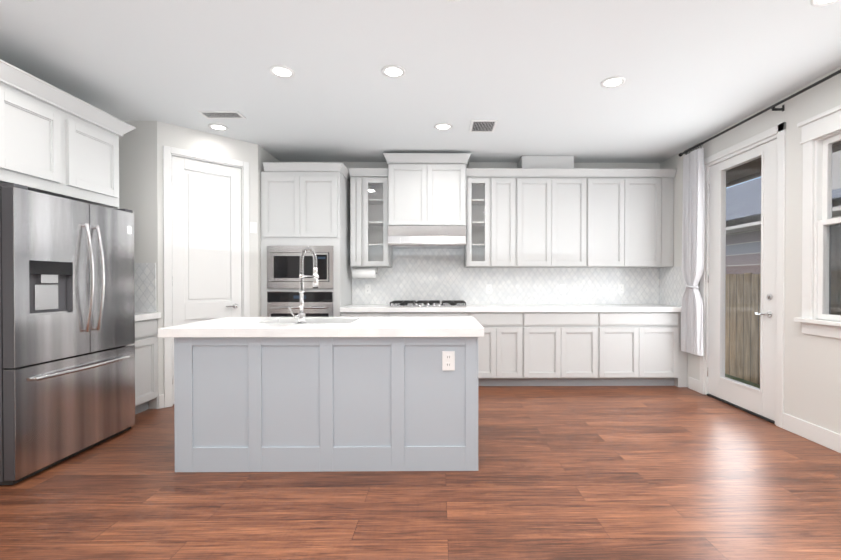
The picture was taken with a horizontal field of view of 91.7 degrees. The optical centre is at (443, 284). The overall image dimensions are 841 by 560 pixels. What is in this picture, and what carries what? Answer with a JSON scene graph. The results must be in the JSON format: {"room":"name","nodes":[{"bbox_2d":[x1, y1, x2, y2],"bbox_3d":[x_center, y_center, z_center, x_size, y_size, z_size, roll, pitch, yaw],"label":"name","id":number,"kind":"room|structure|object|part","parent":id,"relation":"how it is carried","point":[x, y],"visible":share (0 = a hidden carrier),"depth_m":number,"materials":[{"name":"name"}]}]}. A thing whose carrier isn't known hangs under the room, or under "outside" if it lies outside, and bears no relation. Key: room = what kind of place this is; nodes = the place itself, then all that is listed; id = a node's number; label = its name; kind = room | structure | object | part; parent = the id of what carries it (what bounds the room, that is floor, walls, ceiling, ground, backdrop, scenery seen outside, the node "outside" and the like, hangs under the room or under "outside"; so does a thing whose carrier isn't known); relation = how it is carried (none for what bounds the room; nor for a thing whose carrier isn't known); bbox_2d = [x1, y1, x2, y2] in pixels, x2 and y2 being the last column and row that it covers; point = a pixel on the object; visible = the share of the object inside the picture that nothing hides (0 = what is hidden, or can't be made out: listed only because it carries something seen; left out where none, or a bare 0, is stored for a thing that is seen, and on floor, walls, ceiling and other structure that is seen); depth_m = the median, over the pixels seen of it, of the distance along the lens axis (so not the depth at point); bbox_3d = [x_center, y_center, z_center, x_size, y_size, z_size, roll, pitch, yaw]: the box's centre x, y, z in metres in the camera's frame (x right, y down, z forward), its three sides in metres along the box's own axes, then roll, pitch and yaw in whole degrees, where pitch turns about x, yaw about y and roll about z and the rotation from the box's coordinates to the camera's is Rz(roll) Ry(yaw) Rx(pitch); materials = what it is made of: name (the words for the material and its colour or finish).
{"room":"kitchen","nodes":[
{"label":"kitchen","id":0,"kind":"room"},
{"bbox_2d":[119,121,279,408],"bbox_3d":[-2.714,-0.186,4.541,1.290,2.740,1.320,0,0,-1],"label":"wall","id":1,"kind":"structure","parent":0,"point":[141,169],"depth_m":3.89,"materials":[{"name":"white paint"}]},
{"bbox_2d":[134,263,155,311],"bbox_3d":[-3.040,0.035,3.618,0.613,0.469,0.518,0,0,-1],"label":"backsplash","id":2,"kind":"structure","parent":1,"relation":"attached to","point":[145,285],"depth_m":3.87,"materials":[{"name":"tile"}]},
{"bbox_2d":[163,145,249,407],"bbox_3d":[-2.451,-0.071,4.233,0.136,2.515,0.790,0,1,44],"label":"door frame","id":3,"kind":"structure","parent":1,"relation":"attached to","point":[169,152],"depth_m":3.96,"materials":[{"name":"white paint"}]},
{"bbox_2d":[172,156,241,403],"bbox_3d":[-2.435,-0.039,4.211,0.475,2.427,0.488,0,0,-1],"label":"pantry door","id":4,"kind":"structure","parent":1,"relation":"in","point":[206,240],"depth_m":4.18,"materials":[{"name":"white paint"}]},
{"bbox_2d":[250,222,256,232],"bbox_3d":[-2.102,-0.626,4.503,0.010,0.120,0.070,0,1,44],"label":"switch plate","id":5,"kind":"object","parent":1,"relation":"attached to","point":[253,227],"visible":1,"depth_m":4.50,"materials":[{"name":"white plastic"}]},
{"bbox_2d":[351,267,377,277],"bbox_3d":[-0.974,-0.142,5.020,0.328,0.138,0.124,0,0,-1],"label":"paper towel holder","id":6,"kind":"object","parent":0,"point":[364,272],"visible":1,"depth_m":4.97,"materials":[{"name":"white paper"}]},
{"bbox_2d":[0,386,840,559],"bbox_3d":[-0.243,1.259,1.289,6.400,0.100,8.140,0,0,-1],"label":"floor","id":7,"kind":"structure","parent":0,"point":[622,473],"depth_m":2.29,"materials":[{"name":"brown wood"}]},
{"bbox_2d":[0,183,134,484],"bbox_3d":[-2.890,0.299,2.867,0.861,1.795,0.950,0,0,-1],"label":"fridge","id":8,"kind":"object","parent":7,"relation":"on","point":[67,333],"visible":1,"depth_m":2.70,"materials":[{"name":"grey metal"}]},
{"bbox_2d":[130,319,157,414],"bbox_3d":[-3.028,0.758,3.628,0.635,0.865,0.506,0,0,-1],"label":"base cabinet","id":9,"kind":"object","parent":7,"relation":"on","point":[146,363],"visible":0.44,"depth_m":3.73,"materials":[{"name":"grey wood"}]},
{"bbox_2d":[135,312,160,320],"bbox_3d":[-3.017,0.298,3.619,0.657,0.054,0.516,0,0,-1],"label":"countertop","id":10,"kind":"structure","parent":9,"relation":"on","point":[140,316],"depth_m":3.74,"materials":[{"name":"stone"}]},
{"bbox_2d":[261,162,351,316],"bbox_3d":[-1.598,-0.089,4.880,0.939,2.540,0.661,0,0,-1],"label":"tall cabinet","id":11,"kind":"object","parent":7,"relation":"on","point":[304,204],"visible":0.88,"depth_m":4.60,"materials":[{"name":"grey wood"}]},
{"bbox_2d":[267,291,333,316],"bbox_3d":[-1.617,0.439,4.574,0.745,0.720,0.086,0,0,-1],"label":"wall oven","id":12,"kind":"object","parent":11,"relation":"in","point":[316,303],"visible":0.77,"depth_m":4.58,"materials":[{"name":"silver metal"}]},
{"bbox_2d":[267,246,333,287],"bbox_3d":[-1.617,-0.191,4.574,0.745,0.480,0.075,0,0,-1],"label":"built-in microwave","id":13,"kind":"object","parent":11,"relation":"in","point":[283,266],"visible":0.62,"depth_m":4.57,"materials":[{"name":"silver metal"}]},
{"bbox_2d":[174,337,477,471],"bbox_3d":[-0.748,0.763,2.989,1.935,0.865,0.778,0,0,-1],"label":"kitchen island","id":14,"kind":"object","parent":7,"relation":"on","point":[292,404],"visible":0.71,"depth_m":2.61,"materials":[{"name":"grey paint"}]},
{"bbox_2d":[158,317,483,336],"bbox_3d":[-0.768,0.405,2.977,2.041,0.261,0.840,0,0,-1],"label":"island countertop","id":15,"kind":"structure","parent":14,"relation":"on","point":[351,327],"depth_m":2.61,"materials":[{"name":"stone"}]},
{"bbox_2d":[289,247,318,324],"bbox_3d":[-0.991,0.005,2.897,0.156,0.540,0.245,0,0,-1],"label":"faucet","id":16,"kind":"object","parent":15,"relation":"on","point":[300,316],"visible":1,"depth_m":2.80,"materials":[{"name":"silver metal"}]},
{"bbox_2d":[442,351,454,369],"bbox_3d":[0.033,0.492,2.612,0.080,0.123,0.010,0,0,-1],"label":"outlet","id":17,"kind":"object","parent":14,"relation":"attached to","point":[448,360],"visible":1,"depth_m":2.61,"materials":[{"name":"white plastic"}]},
{"bbox_2d":[341,312,396,316],"bbox_3d":[-0.867,0.749,4.915,0.606,0.864,0.620,0,0,-1],"label":"base cabinet","id":18,"kind":"object","parent":7,"relation":"on","point":[343,314],"depth_m":4.60,"materials":[{"name":"grey wood"}]},
{"bbox_2d":[397,312,476,319],"bbox_3d":[-0.172,0.749,4.923,1.056,0.864,0.620,0,0,-1],"label":"base cabinet","id":19,"kind":"object","parent":7,"relation":"on","point":[399,314],"depth_m":4.61,"materials":[{"name":"grey wood"}]},
{"bbox_2d":[340,304,680,311],"bbox_3d":[0.812,0.288,4.919,3.963,0.054,0.642,0,0,-1],"label":"countertop","id":20,"kind":"structure","parent":19,"relation":"on","point":[536,308],"depth_m":4.61,"materials":[{"name":"stone"}]},
{"bbox_2d":[388,300,467,306],"bbox_3d":[-0.183,0.234,4.917,0.910,0.052,0.520,0,0,-1],"label":"cooktop","id":21,"kind":"object","parent":20,"relation":"in","point":[428,303],"visible":1,"depth_m":4.70,"materials":[{"name":"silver metal"}]},
{"bbox_2d":[477,312,528,385],"bbox_3d":[0.595,0.749,4.931,0.750,0.864,0.620,0,0,-1],"label":"base cabinet","id":22,"kind":"object","parent":7,"relation":"on","point":[503,350],"depth_m":4.63,"materials":[{"name":"grey wood"}]},
{"bbox_2d":[529,312,604,385],"bbox_3d":[1.332,0.748,4.939,0.996,0.864,0.620,0,0,-1],"label":"base cabinet","id":23,"kind":"object","parent":7,"relation":"on","point":[579,348],"depth_m":4.64,"materials":[{"name":"grey wood"}]},
{"bbox_2d":[605,312,680,386],"bbox_3d":[2.191,0.748,4.949,0.993,0.864,0.620,0,0,-1],"label":"base cabinet","id":24,"kind":"object","parent":7,"relation":"on","point":[642,348],"depth_m":4.65,"materials":[{"name":"grey wood"}]},
{"bbox_2d":[0,0,840,162],"bbox_3d":[-0.243,-1.581,1.267,6.400,0.100,8.140,0,0,-1],"label":"ceiling","id":25,"kind":"structure","parent":0,"point":[530,76],"depth_m":2.89,"materials":[{"name":"white paint"}]},
{"bbox_2d":[208,124,228,130],"bbox_3d":[-2.223,-1.549,4.026,0.176,0.006,0.176,0,0,-1],"label":"recessed light","id":26,"kind":"object","parent":25,"relation":"in","point":[219,127],"visible":1,"depth_m":4.03,"materials":[{"name":"white paint"}]},
{"bbox_2d":[197,111,245,118],"bbox_3d":[-2.020,-1.544,3.718,0.360,0.010,0.160,0,0,-1],"label":"ceiling vent","id":27,"kind":"object","parent":25,"relation":"in","point":[222,114],"visible":1,"depth_m":3.72,"materials":[{"name":"white metal"}]},
{"bbox_2d":[269,65,294,77],"bbox_3d":[-1.171,-1.541,2.957,0.176,0.006,0.176,0,0,-1],"label":"recessed light","id":28,"kind":"object","parent":25,"relation":"in","point":[280,71],"visible":1,"depth_m":2.95,"materials":[{"name":"white paint"}]},
{"bbox_2d":[381,65,405,77],"bbox_3d":[-0.361,-1.541,2.956,0.176,0.006,0.176,0,0,-1],"label":"recessed light","id":29,"kind":"object","parent":25,"relation":"in","point":[392,71],"visible":1,"depth_m":2.95,"materials":[{"name":"white paint"}]},
{"bbox_2d":[434,123,451,129],"bbox_3d":[-0.003,-1.549,4.010,0.176,0.006,0.176,0,0,-1],"label":"recessed light","id":30,"kind":"object","parent":25,"relation":"in","point":[443,126],"visible":1,"depth_m":4.00,"materials":[{"name":"white paint"}]},
{"bbox_2d":[469,120,497,131],"bbox_3d":[0.387,-1.547,3.994,0.250,0.010,0.300,0,0,-1],"label":"ceiling vent","id":31,"kind":"object","parent":25,"relation":"in","point":[482,125],"visible":1,"depth_m":3.98,"materials":[{"name":"white metal"}]},
{"bbox_2d":[601,76,625,87],"bbox_3d":[1.297,-1.542,3.114,0.176,0.006,0.176,0,0,-1],"label":"recessed light","id":32,"kind":"object","parent":25,"relation":"in","point":[613,82],"visible":1,"depth_m":3.11,"materials":[{"name":"white paint"}]},
{"bbox_2d":[811,0,840,6],"bbox_3d":[2.067,-1.535,2.163,0.176,0.006,0.176,0,0,-1],"label":"recessed light","id":33,"kind":"object","parent":25,"relation":"in","point":[817,3],"visible":1,"depth_m":2.22,"materials":[{"name":"white paint"}]},
{"bbox_2d":[304,162,659,267],"bbox_3d":[-0.287,-0.192,5.288,6.400,2.740,0.120,0,0,-1],"label":"wall","id":34,"kind":"structure","parent":0,"point":[348,165],"depth_m":5.23,"materials":[{"name":"white paint"}]},
{"bbox_2d":[385,153,432,228],"bbox_3d":[-0.394,-1.095,4.992,0.519,0.821,0.449,0,0,-1],"label":"upper cabinet","id":35,"kind":"object","parent":34,"relation":"attached to","point":[408,176],"depth_m":4.78,"materials":[{"name":"grey paint"}]},
{"bbox_2d":[433,153,468,228],"bbox_3d":[0.007,-1.095,4.996,0.519,0.821,0.449,0,0,-1],"label":"upper cabinet","id":36,"kind":"object","parent":34,"relation":"attached to","point":[450,170],"depth_m":4.79,"materials":[{"name":"grey paint"}]},
{"bbox_2d":[388,226,465,248],"bbox_3d":[-0.193,-0.564,4.966,0.912,0.235,0.489,0,0,-1],"label":"range hood","id":37,"kind":"object","parent":36,"relation":"attached to","point":[426,237],"visible":1,"depth_m":4.75,"materials":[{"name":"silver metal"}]},
{"bbox_2d":[481,169,524,267],"bbox_3d":[0.721,-0.790,5.066,0.448,1.156,0.329,0,0,-1],"label":"upper cabinet","id":38,"kind":"object","parent":34,"relation":"attached to","point":[502,190],"depth_m":4.91,"materials":[{"name":"grey paint"}]},
{"bbox_2d":[352,249,685,305],"bbox_3d":[0.813,-0.209,4.918,3.964,0.939,0.638,0,0,-1],"label":"backsplash","id":39,"kind":"structure","parent":34,"relation":"attached to","point":[428,274],"depth_m":5.22,"materials":[{"name":"tile"}]},
{"bbox_2d":[365,284,370,292],"bbox_3d":[-0.966,0.061,5.204,0.070,0.115,0.007,0,0,-1],"label":"outlet","id":40,"kind":"object","parent":39,"relation":"attached to","point":[367,286],"depth_m":5.20,"materials":[{"name":"white plastic"}]},
{"bbox_2d":[486,284,491,292],"bbox_3d":[0.584,0.061,5.221,0.070,0.115,0.007,0,0,-1],"label":"outlet","id":41,"kind":"object","parent":39,"relation":"attached to","point":[489,288],"depth_m":5.22,"materials":[{"name":"white plastic"}]},
{"bbox_2d":[618,284,623,292],"bbox_3d":[2.284,0.061,5.240,0.070,0.115,0.007,0,0,-1],"label":"outlet","id":42,"kind":"object","parent":39,"relation":"attached to","point":[620,286],"depth_m":5.24,"materials":[{"name":"white plastic"}]},
{"bbox_2d":[525,169,556,267],"bbox_3d":[1.085,-0.790,5.070,0.556,1.156,0.329,0,0,-1],"label":"upper cabinet","id":43,"kind":"object","parent":34,"relation":"attached to","point":[545,212],"depth_m":4.92,"materials":[{"name":"grey paint"}]},
{"bbox_2d":[517,156,576,168],"bbox_3d":[1.268,-1.470,5.088,0.635,0.173,0.287,0,0,-1],"label":"soffit","id":44,"kind":"object","parent":34,"relation":"attached to","point":[525,162],"depth_m":4.94,"materials":[{"name":"grey paint"}]},
{"bbox_2d":[557,169,592,267],"bbox_3d":[1.522,-0.790,5.075,0.556,1.156,0.329,0,0,-1],"label":"upper cabinet","id":45,"kind":"object","parent":34,"relation":"attached to","point":[574,186],"depth_m":4.92,"materials":[{"name":"grey paint"}]},
{"bbox_2d":[593,169,632,267],"bbox_3d":[1.953,-0.790,5.080,0.583,1.156,0.329,0,0,-1],"label":"upper cabinet","id":46,"kind":"object","parent":34,"relation":"attached to","point":[612,188],"depth_m":4.93,"materials":[{"name":"grey paint"}]},
{"bbox_2d":[633,169,664,267],"bbox_3d":[2.383,-0.790,5.085,0.514,1.156,0.329,0,0,-1],"label":"upper cabinet","id":47,"kind":"object","parent":34,"relation":"attached to","point":[648,184],"depth_m":4.93,"materials":[{"name":"grey paint"}]},
{"bbox_2d":[660,67,840,433],"bbox_3d":[2.897,-0.161,1.312,0.120,2.740,7.900,0,0,-1],"label":"wall","id":48,"kind":"structure","parent":0,"point":[812,379],"depth_m":3.25,"materials":[{"name":"white paint"}]},
{"bbox_2d":[707,139,776,420],"bbox_3d":[2.822,-0.036,3.897,0.105,2.405,0.883,0,0,-1],"label":"patio door","id":49,"kind":"structure","parent":48,"relation":"in","point":[760,401],"depth_m":3.82,"materials":[{"name":"white paint"}]},
{"bbox_2d":[700,122,785,427],"bbox_3d":[2.876,-0.074,3.893,0.166,2.525,1.070,0,0,-1],"label":"door frame","id":50,"kind":"structure","parent":48,"relation":"attached to","point":[780,130],"depth_m":3.44,"materials":[{"name":"white paint"}]},
{"bbox_2d":[679,69,840,156],"bbox_3d":[2.770,-1.455,2.614,0.103,0.058,4.125,0,0,-1],"label":"curtain rod","id":51,"kind":"object","parent":48,"relation":"attached to","point":[772,107],"visible":0.79,"depth_m":3.37,"materials":[{"name":"black metal"}]},
{"bbox_2d":[681,142,704,355],"bbox_3d":[2.714,-0.372,4.441,0.104,2.253,0.327,0,0,-1],"label":"curtain","id":52,"kind":"object","parent":51,"relation":"hanging from","point":[692,252],"visible":0.96,"depth_m":4.40,"materials":[{"name":"white fabric"}]},
{"bbox_2d":[726,141,840,186],"bbox_3d":[3.277,-1.310,2.458,0.655,0.220,11.000,0,0,-1],"label":"eave","id":53,"kind":"object","parent":48,"relation":"attached to","point":[743,170],"depth_m":4.54,"materials":[{"name":"brown"}]},
{"bbox_2d":[783,413,840,452],"bbox_3d":[2.840,1.151,0.383,0.014,0.130,5.965,0,0,-1],"label":"baseboard","id":54,"kind":"structure","parent":48,"relation":"attached to","point":[827,438],"depth_m":3.09,"materials":[{"name":"white paint"}]},
{"bbox_2d":[794,105,840,338],"bbox_3d":[2.855,-0.434,2.600,0.175,1.645,1.220,0,0,-1],"label":"window","id":55,"kind":"structure","parent":48,"relation":"in","point":[819,128],"depth_m":3.08,"materials":[{"name":"white paint"}]},
{"bbox_3d":[2.880,-0.406,2.600,0.090,1.348,0.958,0,0,-1],"label":"window sash","id":56,"kind":"part","parent":55,"relation":"part of","materials":[{"name":"white wood"}]},
{"bbox_3d":[-3.382,-0.160,1.184,0.120,2.740,8.020,0,0,-1],"label":"wall","id":57,"kind":"structure","parent":0,"visible":0},
{"bbox_2d":[0,63,67,198],"bbox_3d":[-3.016,-0.980,2.657,0.639,0.686,0.490,0,0,-1],"label":"upper cabinet","id":58,"kind":"object","parent":57,"relation":"attached to","point":[56,141],"depth_m":2.68,"materials":[{"name":"grey paint"}]},
{"bbox_2d":[68,99,123,208],"bbox_3d":[-3.021,-0.984,3.161,0.639,0.686,0.519,0,0,-1],"label":"upper cabinet","id":59,"kind":"object","parent":57,"relation":"attached to","point":[93,138],"depth_m":3.15,"materials":[{"name":"grey paint"}]},
{"label":"outside","id":60,"kind":"structure","parent":0,"visible":0},
{"bbox_2d":[725,374,759,387],"bbox_3d":[16.396,1.434,11.123,27.050,0.100,38.000,0,0,-1],"label":"ground","id":61,"kind":"structure","parent":60,"point":[744,381],"depth_m":5.95,"materials":[{"name":"green plant"}]},
{"bbox_2d":[725,270,840,384],"bbox_3d":[4.518,0.604,9.031,0.150,1.592,30.090,0,0,-1],"label":"fence","id":62,"kind":"object","parent":61,"relation":"on","point":[748,312],"depth_m":6.06,"materials":[{"name":"brown wood"}]},
{"bbox_2d":[726,150,840,273],"bbox_3d":[9.510,-1.048,12.028,7.940,4.850,28.800,0,0,-1],"label":"house","id":63,"kind":"structure","parent":61,"relation":"on","point":[741,224],"depth_m":8.08,"materials":[{"name":"white"}]}
]}

